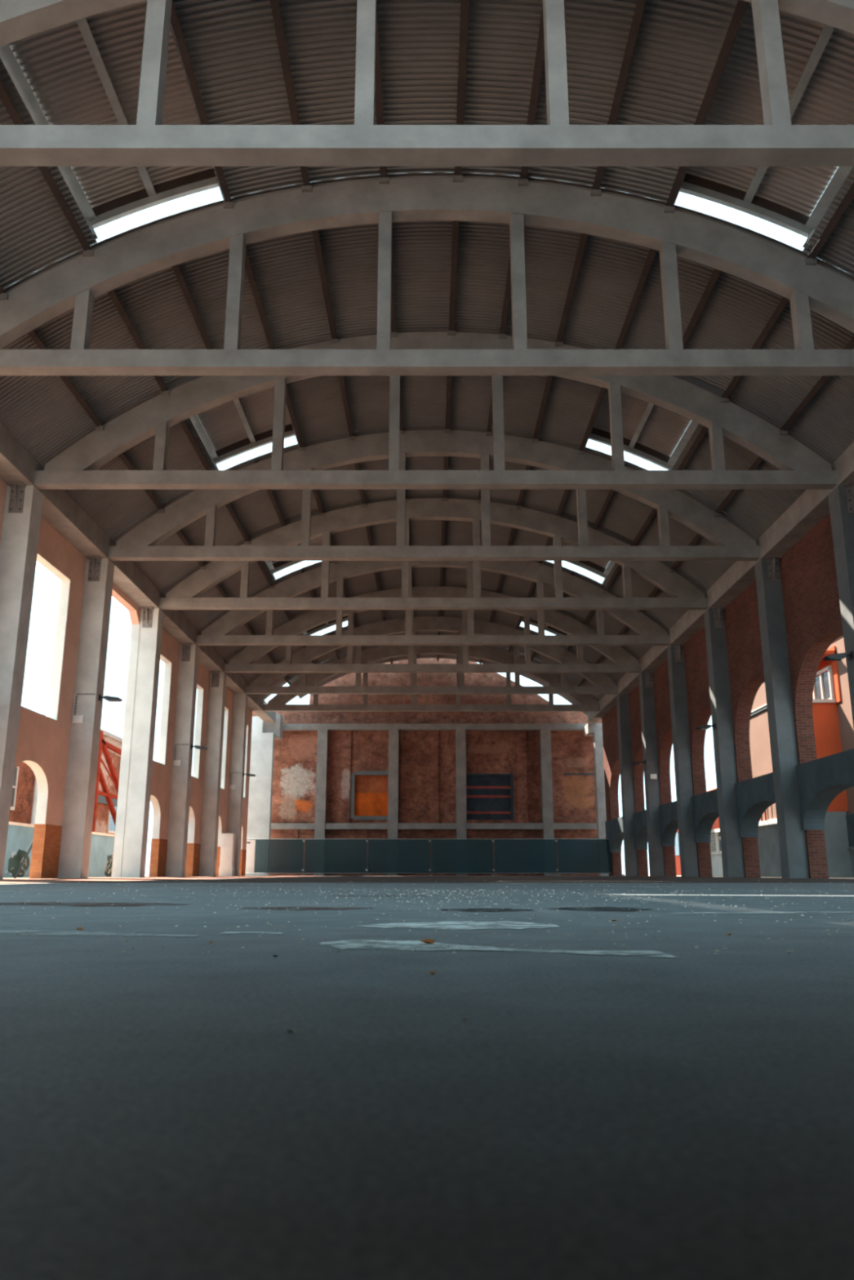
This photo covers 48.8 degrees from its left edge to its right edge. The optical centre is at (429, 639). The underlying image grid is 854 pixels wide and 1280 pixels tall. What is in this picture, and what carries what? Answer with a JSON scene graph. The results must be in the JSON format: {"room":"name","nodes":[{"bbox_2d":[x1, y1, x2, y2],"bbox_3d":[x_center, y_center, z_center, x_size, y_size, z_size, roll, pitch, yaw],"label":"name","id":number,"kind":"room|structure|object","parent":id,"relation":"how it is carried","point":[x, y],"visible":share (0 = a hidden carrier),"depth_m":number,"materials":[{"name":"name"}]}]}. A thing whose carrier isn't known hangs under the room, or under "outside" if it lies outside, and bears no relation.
{"room":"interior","nodes":[
{"label":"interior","id":0,"kind":"room"},
{"bbox_2d":[0,479,252,879],"bbox_3d":[-9.525,1.492,24.205,0.290,9.020,51.300,0,-14,0],"label":"wall","id":1,"kind":"structure","parent":0,"point":[43,740],"depth_m":28.41,"materials":[{"name":"paint"}]},
{"bbox_2d":[14,760,48,823],"bbox_3d":[-9.530,3.539,22.078,0.251,1.420,2.340,0,-14,0],"label":"arch","id":2,"kind":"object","parent":1,"relation":"in","point":[42,785],"depth_m":23.11,"materials":[{"name":"white paint"}]},
{"bbox_2d":[21,553,70,720],"bbox_3d":[-9.530,-0.071,22.975,0.251,3.740,2.540,0,-14,0],"label":"window","id":3,"kind":"structure","parent":1,"relation":"in","point":[53,704],"depth_m":24.14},
{"bbox_2d":[150,795,160,838],"bbox_3d":[-9.530,5.951,31.783,0.251,1.420,2.340,0,-14,0],"label":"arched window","id":4,"kind":"structure","parent":1,"relation":"in","point":[156,807],"depth_m":32.82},
{"bbox_2d":[152,653,171,764],"bbox_3d":[-9.530,2.341,32.680,0.251,3.740,2.540,0,-14,0],"label":"window","id":5,"kind":"structure","parent":1,"relation":"in","point":[167,668],"depth_m":33.88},
{"bbox_2d":[187,805,195,843],"bbox_3d":[-9.530,7.157,36.635,0.251,1.420,2.340,0,-14,0],"label":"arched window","id":6,"kind":"structure","parent":1,"relation":"in","point":[191,819],"depth_m":37.68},
{"bbox_2d":[192,683,203,778],"bbox_3d":[-9.530,3.547,37.532,0.251,3.740,2.540,0,-14,0],"label":"window","id":7,"kind":"structure","parent":1,"relation":"in","point":[200,690],"depth_m":38.76,"materials":[{"name":"white glass"}]},
{"bbox_2d":[217,815,222,846],"bbox_3d":[-9.530,8.363,41.488,0.251,1.420,2.340,0,-14,0],"label":"door","id":8,"kind":"structure","parent":1,"relation":"in","point":[220,828],"depth_m":42.54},
{"bbox_2d":[220,706,228,789],"bbox_3d":[-9.530,4.753,42.385,0.251,3.740,2.540,0,-14,0],"label":"window","id":9,"kind":"structure","parent":1,"relation":"in","point":[226,710],"depth_m":43.60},
{"bbox_2d":[240,824,243,849],"bbox_3d":[-9.530,9.569,46.340,0.251,1.420,2.340,0,-14,0],"label":"door","id":10,"kind":"structure","parent":1,"relation":"in","point":[242,824],"depth_m":47.37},
{"bbox_2d":[243,724,248,798],"bbox_3d":[-9.530,5.958,47.237,0.251,3.740,2.540,0,-14,0],"label":"window","id":11,"kind":"structure","parent":1,"relation":"in","point":[246,735],"depth_m":48.46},
{"bbox_2d":[0,875,317,884],"bbox_3d":[-7.100,7.469,29.572,4.200,0.006,41.000,0,-14,0],"label":"floor strip","id":12,"kind":"object","parent":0,"point":[95,879],"visible":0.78,"depth_m":18.68,"materials":[{"name":"beige concrete"}]},
{"bbox_2d":[0,480,43,879],"bbox_3d":[-9.115,0.725,20.083,0.610,8.520,0.770,0,-14,0],"label":"concrete column","id":13,"kind":"structure","parent":12,"relation":"on","point":[20,537],"depth_m":20.33,"materials":[{"name":"concrete"}]},
{"bbox_2d":[33,331,837,488],"bbox_3d":[0.150,-5.293,21.573,17.920,3.820,0.320,0,-14,0],"label":"roof truss","id":14,"kind":"object","parent":13,"relation":"on","point":[800,467],"visible":0.77,"depth_m":21.21,"materials":[{"name":"concrete"}]},
{"bbox_2d":[57,555,114,878],"bbox_3d":[-9.115,1.931,24.935,0.610,8.520,0.770,0,-14,0],"label":"concrete column","id":15,"kind":"structure","parent":12,"relation":"on","point":[84,741],"depth_m":24.80,"materials":[{"name":"concrete"}]},
{"bbox_2d":[72,693,95,726],"bbox_3d":[-9.079,1.833,24.738,0.518,0.874,0.100,0,-14,0],"label":"junction box","id":16,"kind":"object","parent":15,"relation":"attached to","point":[77,718],"visible":1,"depth_m":24.64,"materials":[{"name":"white plastic"}]},
{"bbox_2d":[97,694,122,702],"bbox_3d":[-8.511,1.550,25.118,0.602,0.172,0.260,0,-14,0],"label":"light","id":17,"kind":"object","parent":15,"relation":"attached to","point":[110,699],"visible":1,"depth_m":25.00,"materials":[{"name":"metal"}]},
{"bbox_2d":[107,430,760,560],"bbox_3d":[0.150,-4.087,26.426,17.920,3.820,0.320,0,-14,0],"label":"roof truss","id":18,"kind":"object","parent":15,"relation":"on","point":[732,544],"visible":0.81,"depth_m":26.12,"materials":[{"name":"concrete"}]},
{"bbox_2d":[120,606,163,877],"bbox_3d":[-9.230,3.137,29.788,0.840,8.520,0.770,0,-14,0],"label":"concrete column","id":19,"kind":"structure","parent":12,"relation":"on","point":[144,723],"depth_m":29.63,"materials":[{"name":"concrete"}]},
{"bbox_2d":[159,497,708,609],"bbox_3d":[0.150,-2.881,31.278,17.920,3.820,0.320,0,-14,0],"label":"roof truss","id":20,"kind":"object","parent":19,"relation":"on","point":[184,596],"visible":0.86,"depth_m":30.96,"materials":[{"name":"concrete"}]},
{"bbox_2d":[164,643,199,876],"bbox_3d":[-9.115,4.343,34.640,0.610,8.520,0.770,0,-14,0],"label":"concrete column","id":21,"kind":"structure","parent":12,"relation":"on","point":[180,785],"depth_m":34.50,"materials":[{"name":"concrete"}]},
{"bbox_2d":[0,422,275,722],"bbox_3d":[-9.105,-2.209,27.185,0.590,0.600,55.300,0,-14,0],"label":"beam","id":22,"kind":"structure","parent":21,"relation":"on","point":[60,509],"depth_m":25.38,"materials":[{"name":"concrete"}]},
{"bbox_2d":[263,645,599,711],"bbox_3d":[0.150,1.942,50.688,17.920,3.820,0.320,0,-14,0],"label":"roof truss","id":23,"kind":"object","parent":22,"relation":"on","point":[587,703],"visible":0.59,"depth_m":50.34,"materials":[{"name":"concrete"}]},
{"bbox_2d":[173,744,188,768],"bbox_3d":[-9.079,4.245,34.443,0.518,0.874,0.100,0,-14,0],"label":"junction box","id":24,"kind":"object","parent":21,"relation":"attached to","point":[176,762],"visible":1,"depth_m":34.35,"materials":[{"name":"white plastic"}]},
{"bbox_2d":[191,744,207,749],"bbox_3d":[-8.511,3.961,34.822,0.602,0.172,0.260,0,-14,0],"label":"light","id":25,"kind":"object","parent":21,"relation":"attached to","point":[197,747],"visible":1,"depth_m":34.70,"materials":[{"name":"metal"}]},
{"bbox_2d":[195,560,670,645],"bbox_3d":[0.150,-1.676,36.131,17.920,3.820,0.320,0,-14,0],"label":"roof truss","id":26,"kind":"object","parent":21,"relation":"on","point":[651,633],"visible":0.65,"depth_m":35.76,"materials":[{"name":"concrete"}]},
{"bbox_2d":[198,671,226,876],"bbox_3d":[-9.115,5.548,39.493,0.610,8.520,0.770,0,-14,0],"label":"concrete column","id":27,"kind":"structure","parent":12,"relation":"on","point":[217,686],"depth_m":39.32,"materials":[{"name":"concrete"}]},
{"bbox_2d":[223,586,641,672],"bbox_3d":[0.150,-0.470,40.983,17.920,3.820,0.320,0,-14,0],"label":"roof truss","id":28,"kind":"object","parent":27,"relation":"on","point":[624,662],"visible":0.65,"depth_m":40.58,"materials":[{"name":"concrete"}]},
{"bbox_2d":[218,833,235,876],"bbox_3d":[-9.080,9.681,42.355,0.600,1.880,0.520,0,-14,0],"label":"tall cabinet","id":29,"kind":"object","parent":12,"relation":"on","point":[226,868],"visible":0.95,"depth_m":42.13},
{"bbox_2d":[226,693,248,875],"bbox_3d":[-9.115,6.781,44.452,0.610,8.520,0.550,0,-14,0],"label":"concrete column","id":30,"kind":"structure","parent":12,"relation":"on","point":[235,802],"depth_m":44.34,"materials":[{"name":"grey concrete"}]},
{"bbox_2d":[230,772,240,789],"bbox_3d":[-9.079,6.657,44.148,0.518,0.874,0.100,0,-14,0],"label":"junction box","id":31,"kind":"object","parent":30,"relation":"attached to","point":[232,787],"visible":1,"depth_m":44.04,"materials":[{"name":"white plastic"}]},
{"bbox_2d":[242,772,256,776],"bbox_3d":[-8.511,6.373,44.527,0.602,0.172,0.260,0,-14,0],"label":"light","id":32,"kind":"object","parent":30,"relation":"attached to","point":[243,774],"visible":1,"depth_m":44.40,"materials":[{"name":"metal"}]},
{"bbox_2d":[245,616,618,693],"bbox_3d":[0.150,0.736,45.836,17.920,3.820,0.320,0,-14,0],"label":"roof truss","id":33,"kind":"object","parent":30,"relation":"on","point":[263,683],"visible":0.72,"depth_m":45.43,"materials":[{"name":"concrete"}]},
{"bbox_2d":[0,875,853,1279],"bbox_3d":[0.500,6.856,26.478,19.400,0.305,58.300,0,-14,0],"label":"floor","id":34,"kind":"structure","parent":0,"point":[688,1116],"depth_m":0.56,"materials":[{"name":"concrete"}]},
{"bbox_2d":[0,902,191,906],"bbox_3d":[-1.475,1.053,3.749,1.050,0.001,0.563,0,-14,0],"label":"tar seam","id":35,"kind":"object","parent":34,"relation":"on","point":[21,903],"visible":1,"depth_m":3.76,"materials":[{"name":"brown asphalt"}]},
{"bbox_2d":[0,930,195,936],"bbox_3d":[-0.825,0.598,1.915,0.750,0.001,0.211,0,-14,0],"label":"paint mark","id":36,"kind":"object","parent":34,"relation":"on","point":[4,931],"visible":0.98,"depth_m":1.91,"materials":[{"name":"grey paint"}]},
{"bbox_2d":[16,883,302,892],"bbox_3d":[-2.550,2.469,9.446,2.100,0.001,8.719,0,-14,0],"label":"paint mark","id":37,"kind":"object","parent":34,"relation":"on","point":[300,883],"visible":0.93,"depth_m":7.68,"materials":[{"name":"grey paint"}]},
{"bbox_2d":[225,931,283,933],"bbox_3d":[-0.365,0.603,1.937,0.130,0.001,0.067,0,-14,0],"label":"paint mark","id":38,"kind":"object","parent":34,"relation":"on","point":[229,931],"visible":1,"depth_m":1.94,"materials":[{"name":"white paint"}]},
{"bbox_2d":[244,713,283,875],"bbox_3d":[-9.650,8.773,53.669,2.100,9.100,1.400,0,-14,0],"label":"wall","id":39,"kind":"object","parent":34,"relation":"on","point":[264,735],"visible":0.64,"depth_m":53.20,"materials":[{"name":"paint"}]},
{"bbox_2d":[241,906,371,910],"bbox_3d":[-0.430,0.941,3.295,0.460,0.001,0.343,0,-14,0],"label":"tar seam","id":40,"kind":"object","parent":34,"relation":"on","point":[268,908],"visible":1,"depth_m":3.24,"materials":[{"name":"brown asphalt"}]},
{"bbox_2d":[328,895,438,896],"bbox_3d":[-0.250,1.393,5.118,0.600,0.001,0.227,0,-14,0],"label":"tar seam","id":41,"kind":"object","parent":34,"relation":"on","point":[328,895],"visible":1,"depth_m":5.14,"materials":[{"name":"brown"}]},
{"bbox_2d":[0,880,853,955],"bbox_3d":[0.479,2.312,8.836,17.050,0.015,15.259,0,-14,0],"label":"grit","id":42,"kind":"object","parent":34,"relation":"on","point":[549,923],"visible":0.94,"depth_m":3.62,"materials":[{"name":"grey gravel"}]},
{"bbox_2d":[271,724,596,875],"bbox_3d":[0.300,9.223,54.654,19.400,8.700,0.570,0,-14,0],"label":"frame","id":43,"kind":"object","parent":34,"relation":"on","point":[320,825],"visible":0.87,"depth_m":54.62,"materials":[{"name":"grey concrete"}]},
{"bbox_2d":[355,920,560,929],"bbox_3d":[0.065,0.675,2.229,0.470,0.001,0.392,0,-14,0],"label":"paint mark","id":44,"kind":"object","parent":34,"relation":"on","point":[482,923],"visible":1,"depth_m":2.21,"materials":[{"name":"white paint"}]},
{"bbox_2d":[440,908,531,911],"bbox_3d":[0.195,0.907,3.160,0.310,0.001,0.322,0,-14,0],"label":"tar seam","id":45,"kind":"object","parent":34,"relation":"on","point":[470,909],"visible":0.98,"depth_m":3.17,"materials":[{"name":"black asphalt"}]},
{"bbox_2d":[319,939,675,957],"bbox_3d":[0.085,0.508,1.556,0.550,0.001,0.394,0,-14,0],"label":"paint mark","id":46,"kind":"object","parent":34,"relation":"on","point":[347,944],"visible":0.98,"depth_m":1.55,"materials":[{"name":"white paint"}]},
{"bbox_2d":[419,938,435,943],"bbox_3d":[-0.004,0.524,1.636,0.023,0.009,0.024,-13,-19,41],"label":"dry leaf","id":47,"kind":"object","parent":46,"relation":"on","point":[427,940],"visible":1,"depth_m":1.63,"materials":[{"name":"brown plant"}]},
{"bbox_2d":[556,838,611,873],"bbox_3d":[8.463,11.427,49.712,3.335,1.802,0.100,0,-14,0],"label":"fence","id":48,"kind":"object","parent":34,"relation":"on","point":[575,855],"visible":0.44,"depth_m":49.69,"materials":[{"name":"teal"}]},
{"bbox_2d":[583,723,608,875],"bbox_3d":[9.850,9.064,53.596,1.500,8.500,1.400,0,-14,0],"label":"pier","id":49,"kind":"object","parent":34,"relation":"on","point":[594,730],"visible":0.5,"depth_m":53.25,"materials":[{"name":"concrete"}]},
{"bbox_2d":[550,906,651,911],"bbox_3d":[0.590,0.930,3.252,0.360,0.001,0.463,0,-14,0],"label":"tar seam","id":50,"kind":"object","parent":34,"relation":"on","point":[598,908],"visible":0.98,"depth_m":3.24,"materials":[{"name":"black asphalt"}]},
{"bbox_2d":[616,693,638,875],"bbox_3d":[9.365,6.781,44.452,0.510,8.520,0.550,0,-14,0],"label":"concrete column","id":51,"kind":"structure","parent":34,"relation":"on","point":[622,700],"depth_m":44.22,"materials":[{"name":"grey concrete"}]},
{"bbox_2d":[638,671,664,876],"bbox_3d":[9.365,5.548,39.493,0.510,8.520,0.770,0,-14,0],"label":"concrete column","id":52,"kind":"structure","parent":34,"relation":"on","point":[655,853],"depth_m":39.35,"materials":[{"name":"concrete"}]},
{"bbox_2d":[630,760,645,764],"bbox_3d":[8.811,5.167,39.675,0.602,0.172,0.260,0,-14,0],"label":"light","id":53,"kind":"object","parent":52,"relation":"attached to","point":[640,762],"visible":1,"depth_m":39.55,"materials":[{"name":"metal"}]},
{"bbox_2d":[643,760,657,778],"bbox_3d":[9.239,5.451,39.295,0.518,0.874,0.100,0,-14,0],"label":"junction box","id":54,"kind":"object","parent":52,"relation":"attached to","point":[651,775],"visible":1,"depth_m":39.21,"materials":[{"name":"white plastic"}]},
{"bbox_2d":[666,643,698,876],"bbox_3d":[9.365,4.343,34.640,0.510,8.520,0.770,0,-14,0],"label":"concrete column","id":55,"kind":"structure","parent":34,"relation":"on","point":[675,652],"depth_m":34.53,"materials":[{"name":"concrete"}]},
{"bbox_2d":[587,441,853,722],"bbox_3d":[9.355,-2.209,27.185,0.490,0.600,55.300,0,-14,0],"label":"beam","id":56,"kind":"structure","parent":55,"relation":"on","point":[811,506],"depth_m":27.33,"materials":[{"name":"concrete"}]},
{"bbox_2d":[703,606,744,877],"bbox_3d":[9.365,3.137,29.788,0.510,8.520,0.770,0,-14,0],"label":"concrete column","id":57,"kind":"structure","parent":34,"relation":"on","point":[732,860],"depth_m":29.67,"materials":[{"name":"concrete"}]},
{"bbox_2d":[695,723,715,729],"bbox_3d":[8.811,2.755,29.970,0.602,0.172,0.260,0,-14,0],"label":"light","id":58,"kind":"object","parent":57,"relation":"attached to","point":[704,726],"visible":1,"depth_m":29.85,"materials":[{"name":"metal"}]},
{"bbox_2d":[676,911,853,914],"bbox_3d":[1.375,0.851,2.936,1.250,0.001,0.246,0,-14,0],"label":"paint mark","id":59,"kind":"object","parent":34,"relation":"on","point":[818,911],"visible":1,"depth_m":2.96,"materials":[{"name":"grey paint"}]},
{"bbox_2d":[754,555,808,878],"bbox_3d":[9.365,1.931,24.935,0.510,8.520,0.770,0,-14,0],"label":"concrete column","id":60,"kind":"structure","parent":34,"relation":"on","point":[792,839],"depth_m":24.81,"materials":[{"name":"concrete"}]},
{"bbox_2d":[827,480,853,728],"bbox_3d":[9.365,0.725,20.083,0.510,8.520,0.770,0,-14,0],"label":"concrete column","id":61,"kind":"structure","parent":34,"relation":"on","point":[841,499],"depth_m":20.70,"materials":[{"name":"concrete"}]},
{"bbox_2d":[822,651,853,661],"bbox_3d":[8.811,0.344,20.265,0.602,0.172,0.260,0,-14,0],"label":"light","id":62,"kind":"object","parent":61,"relation":"attached to","point":[833,657],"visible":1,"depth_m":20.18,"materials":[{"name":"metal"}]},
{"bbox_3d":[-6.595,12.373,49.476,0.220,0.090,0.660,0,-14,0],"label":"ballast block","id":63,"kind":"object","parent":34,"relation":"on","visible":0},
{"bbox_2d":[303,838,368,873],"bbox_3d":[-4.918,11.427,49.712,3.335,1.802,0.100,0,-14,0],"label":"fence","id":64,"kind":"object","parent":63,"relation":"on","point":[322,855],"visible":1,"depth_m":49.69,"materials":[{"name":"teal"}]},
{"bbox_2d":[0,0,853,716],"bbox_3d":[0.200,-3.901,28.209,18.856,3.842,56.429,0,-14,0],"label":"ceiling","id":65,"kind":"structure","parent":0,"point":[246,62],"depth_m":19.44,"materials":[{"name":"brown metal"}]},
{"bbox_2d":[0,0,146,124],"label":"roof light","id":66,"kind":"object","parent":65,"relation":"attached to","point":[85,71],"depth_m":14.29,"materials":[{"name":"grey metal"}]},
{"bbox_2d":[57,166,224,239],"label":"roof light","id":67,"kind":"object","parent":65,"relation":"attached to","point":[104,195],"depth_m":16.82,"materials":[{"name":"grey metal"}]},
{"bbox_2d":[161,22,201,124],"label":"roof light","id":68,"kind":"object","parent":65,"relation":"attached to","point":[180,108],"depth_m":15.36,"materials":[{"name":"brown metal"}]},
{"bbox_2d":[166,346,298,470],"bbox_3d":[-4.945,-5.970,24.337,2.809,1.841,5.357,0,-14,0],"label":"roof light","id":69,"kind":"object","parent":65,"relation":"attached to","point":[228,430],"visible":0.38,"depth_m":25.69,"materials":[{"name":"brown metal"}]},
{"bbox_2d":[247,521,281,540],"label":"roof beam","id":70,"kind":"structure","parent":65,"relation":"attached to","point":[277,525],"depth_m":31.43,"materials":[{"name":"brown metal"}]},
{"bbox_2d":[265,560,303,580],"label":"roof light","id":71,"kind":"object","parent":65,"relation":"attached to","point":[274,566],"depth_m":36.24,"materials":[{"name":"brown metal"}]},
{"bbox_2d":[283,513,302,524],"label":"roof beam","id":72,"kind":"structure","parent":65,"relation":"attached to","point":[297,517],"depth_m":31.52,"materials":[{"name":"concrete"}]},
{"bbox_2d":[290,609,312,619],"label":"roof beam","id":73,"kind":"structure","parent":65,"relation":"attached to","point":[301,612],"depth_m":41.11,"materials":[{"name":"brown metal"}]},
{"bbox_2d":[311,508,319,516],"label":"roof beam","id":74,"kind":"structure","parent":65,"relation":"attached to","point":[313,513],"depth_m":31.59,"materials":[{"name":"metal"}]},
{"bbox_2d":[310,536,322,546],"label":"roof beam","id":75,"kind":"structure","parent":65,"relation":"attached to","point":[317,541],"depth_m":35.99,"materials":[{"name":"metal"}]},
{"bbox_2d":[302,619,336,635],"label":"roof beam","id":76,"kind":"structure","parent":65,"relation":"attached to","point":[320,628],"depth_m":45.99,"materials":[{"name":"concrete"}]},
{"bbox_2d":[342,615,347,622],"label":"roof light","id":77,"kind":"object","parent":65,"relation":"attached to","point":[345,618],"depth_m":46.10,"materials":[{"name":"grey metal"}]},
{"bbox_2d":[529,618,537,627],"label":"roof light","id":78,"kind":"object","parent":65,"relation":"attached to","point":[532,622],"depth_m":46.04,"materials":[{"name":"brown metal"}]},
{"bbox_2d":[544,624,568,635],"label":"roof light","id":79,"kind":"object","parent":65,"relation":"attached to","point":[549,628],"depth_m":45.95,"materials":[{"name":"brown metal"}]},
{"bbox_2d":[556,609,584,623],"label":"roof light","id":80,"kind":"object","parent":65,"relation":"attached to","point":[571,615],"depth_m":41.09,"materials":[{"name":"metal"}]},
{"bbox_2d":[564,560,615,584],"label":"roof light","id":81,"kind":"object","parent":65,"relation":"attached to","point":[602,569],"depth_m":36.21,"materials":[{"name":"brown metal"}]},
{"bbox_2d":[583,388,610,449],"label":"roof light","id":82,"kind":"object","parent":65,"relation":"attached to","point":[600,432],"depth_m":26.48,"materials":[{"name":"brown metal"}]},
{"bbox_2d":[586,520,632,545],"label":"roof light","id":83,"kind":"object","parent":65,"relation":"attached to","point":[589,524],"depth_m":31.41,"materials":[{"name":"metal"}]},
{"bbox_2d":[620,392,698,470],"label":"roof light","id":84,"kind":"object","parent":65,"relation":"attached to","point":[654,433],"depth_m":25.58,"materials":[{"name":"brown metal"}]},
{"bbox_2d":[671,375,724,397],"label":"roof light","id":85,"kind":"object","parent":65,"relation":"attached to","point":[689,379],"depth_m":21.68,"materials":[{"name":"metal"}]},
{"bbox_2d":[702,1,764,124],"label":"roof panel","id":86,"kind":"object","parent":65,"relation":"attached to","point":[736,100],"depth_m":15.05,"materials":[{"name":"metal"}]},
{"bbox_2d":[673,166,852,248],"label":"roof light","id":87,"kind":"object","parent":65,"relation":"attached to","point":[784,197],"depth_m":16.73,"materials":[{"name":"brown metal"}]},
{"bbox_2d":[778,9,853,124],"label":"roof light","id":88,"kind":"object","parent":65,"relation":"attached to","point":[819,60],"depth_m":14.27,"materials":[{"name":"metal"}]},
{"bbox_2d":[252,657,601,875],"bbox_3d":[0.000,6.851,55.784,21.200,13.850,0.620,0,-14,0],"label":"wall","id":89,"kind":"structure","parent":0,"point":[427,793],"depth_m":55.48,"materials":[{"name":"brick"}]},
{"bbox_2d":[349,770,388,819],"bbox_3d":[-3.475,9.114,55.124,2.350,2.840,0.290,0,-14,0],"label":"window","id":90,"kind":"structure","parent":89,"relation":"in","point":[368,788],"depth_m":55.20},
{"bbox_2d":[466,773,514,819],"bbox_3d":[3.545,9.207,55.168,2.790,2.680,0.360,0,-14,0],"label":"window","id":91,"kind":"structure","parent":89,"relation":"in","point":[488,796],"depth_m":55.25,"materials":[{"name":"metal"}]},
{"bbox_2d":[601,512,853,878],"bbox_3d":[9.800,1.779,25.318,0.540,9.000,53.600,0,-14,0],"label":"wall","id":92,"kind":"structure","parent":0,"point":[808,574],"depth_m":28.63,"materials":[{"name":"red brick"}]},
{"bbox_3d":[0.095,12.373,49.476,0.220,0.090,0.660,0,-14,0],"label":"ballast block","id":93,"kind":"object","parent":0,"visible":0},
{"bbox_2d":[431,838,494,873],"bbox_3d":[1.772,11.427,49.712,3.335,1.802,0.100,0,-14,0],"label":"fence","id":94,"kind":"object","parent":93,"relation":"on","point":[448,855],"visible":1,"depth_m":49.69,"materials":[{"name":"teal"}]},
{"bbox_3d":[6.785,12.373,49.476,0.220,0.090,0.660,0,-14,0],"label":"ballast block","id":95,"kind":"object","parent":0,"visible":0},
{"bbox_2d":[493,838,558,873],"bbox_3d":[5.117,11.427,49.712,3.335,1.802,0.100,0,-14,0],"label":"fence","id":96,"kind":"object","parent":95,"relation":"on","point":[512,855],"visible":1,"depth_m":49.69,"materials":[{"name":"teal"}]},
{"label":"outside","id":97,"kind":"structure","parent":0,"visible":0},
{"bbox_2d":[2,875,853,879],"bbox_3d":[0.000,11.120,43.605,120.000,0.290,150.000,0,-14,0],"label":"ground","id":98,"kind":"structure","parent":97,"point":[145,876],"depth_m":36.35,"materials":[{"name":"grey concrete"}]},
{"bbox_2d":[13,843,32,878],"bbox_3d":[-11.800,6.311,27.592,0.060,1.349,1.846,2,-14,-6],"label":"leaning pole","id":99,"kind":"object","parent":98,"relation":"on","point":[31,846],"visible":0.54,"depth_m":27.25,"materials":[{"name":"metal"}]},
{"bbox_2d":[3,821,114,878],"bbox_3d":[-12.050,6.578,29.329,0.400,1.620,16.100,0,-14,0],"label":"wall","id":100,"kind":"structure","parent":98,"relation":"on","point":[20,835],"depth_m":28.14,"materials":[{"name":"white concrete"}]},
{"bbox_2d":[8,708,122,834],"bbox_3d":[-18.880,6.373,39.556,6.240,6.950,19.850,0,-14,0],"label":"brick building","id":101,"kind":"structure","parent":98,"relation":"on","point":[24,788],"depth_m":37.96,"materials":[{"name":"brick"}]},
{"bbox_2d":[92,730,121,831],"bbox_3d":[-13.000,6.998,39.272,0.160,5.600,5.760,0,-14,0],"label":"brace","id":102,"kind":"object","parent":98,"relation":"on","point":[104,745],"visible":0.34,"depth_m":37.72,"materials":[{"name":"red metal"}]},
{"bbox_2d":[674,778,716,875],"bbox_3d":[23.000,12.855,65.328,10.800,6.800,19.800,0,-14,0],"label":"house","id":103,"kind":"structure","parent":98,"relation":"on","point":[677,840],"depth_m":68.05,"materials":[{"name":"paint"}]},
{"bbox_2d":[710,817,723,875],"bbox_3d":[18.230,10.562,48.638,7.540,3.200,9.500,0,-14,0],"label":"annex","id":104,"kind":"object","parent":98,"relation":"on","point":[715,842],"visible":0.19,"depth_m":47.47,"materials":[{"name":"grey paint"}]},
{"bbox_2d":[710,834,715,851],"bbox_3d":[14.560,10.379,48.169,0.080,0.830,1.300,0,-14,0],"label":"shutter","id":105,"kind":"object","parent":104,"relation":"hanging from","point":[713,837],"depth_m":48.20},
{"bbox_2d":[749,635,853,877],"bbox_3d":[18.680,3.770,32.191,10.840,8.450,24.300,0,-14,0],"label":"building","id":106,"kind":"structure","parent":98,"relation":"on","point":[833,731],"depth_m":33.31,"materials":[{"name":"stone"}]},
{"bbox_3d":[-9.115,-1.687,10.378,0.610,8.520,0.770,0,-14,0],"label":"concrete column","id":107,"kind":"structure","parent":0,"visible":0},
{"bbox_2d":[0,0,853,166],"bbox_3d":[0.150,-7.705,11.869,17.920,3.820,0.320,0,-14,0],"label":"roof truss","id":108,"kind":"object","parent":107,"relation":"on","point":[777,142],"visible":1,"depth_m":11.37,"materials":[{"name":"concrete"}]},
{"bbox_3d":[-9.115,-0.481,15.231,0.610,8.520,0.770,0,-14,0],"label":"concrete column","id":109,"kind":"structure","parent":0,"visible":0},
{"bbox_2d":[0,177,853,375],"bbox_3d":[0.150,-6.499,16.721,17.920,3.820,0.320,0,-14,0],"label":"roof truss","id":110,"kind":"object","parent":109,"relation":"on","point":[75,283],"visible":1,"depth_m":16.57,"materials":[{"name":"concrete"}]},
{"bbox_3d":[-9.910,12.373,49.476,0.220,0.090,0.660,0,-14,0],"label":"ballast block","id":111,"kind":"object","parent":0,"visible":0},
{"bbox_2d":[245,838,305,873],"bbox_3d":[-8.262,11.427,49.712,3.335,1.802,0.100,0,-14,0],"label":"fence","id":112,"kind":"object","parent":111,"relation":"on","point":[272,855],"visible":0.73,"depth_m":49.69,"materials":[{"name":"teal"}]},
{"bbox_2d":[245,840,255,872],"bbox_3d":[-9.540,11.423,49.657,0.660,1.700,0.007,0,-14,0],"label":"banner","id":113,"kind":"object","parent":112,"relation":"attached to","point":[251,844],"visible":0.75,"depth_m":49.65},
{"bbox_3d":[-3.250,12.373,49.476,0.220,0.090,0.660,0,-14,0],"label":"ballast block","id":114,"kind":"object","parent":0,"visible":0},
{"bbox_2d":[367,838,431,873],"bbox_3d":[-1.573,11.427,49.712,3.335,1.802,0.100,0,-14,0],"label":"fence","id":115,"kind":"object","parent":114,"relation":"on","point":[385,855],"visible":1,"depth_m":49.69,"materials":[{"name":"teal"}]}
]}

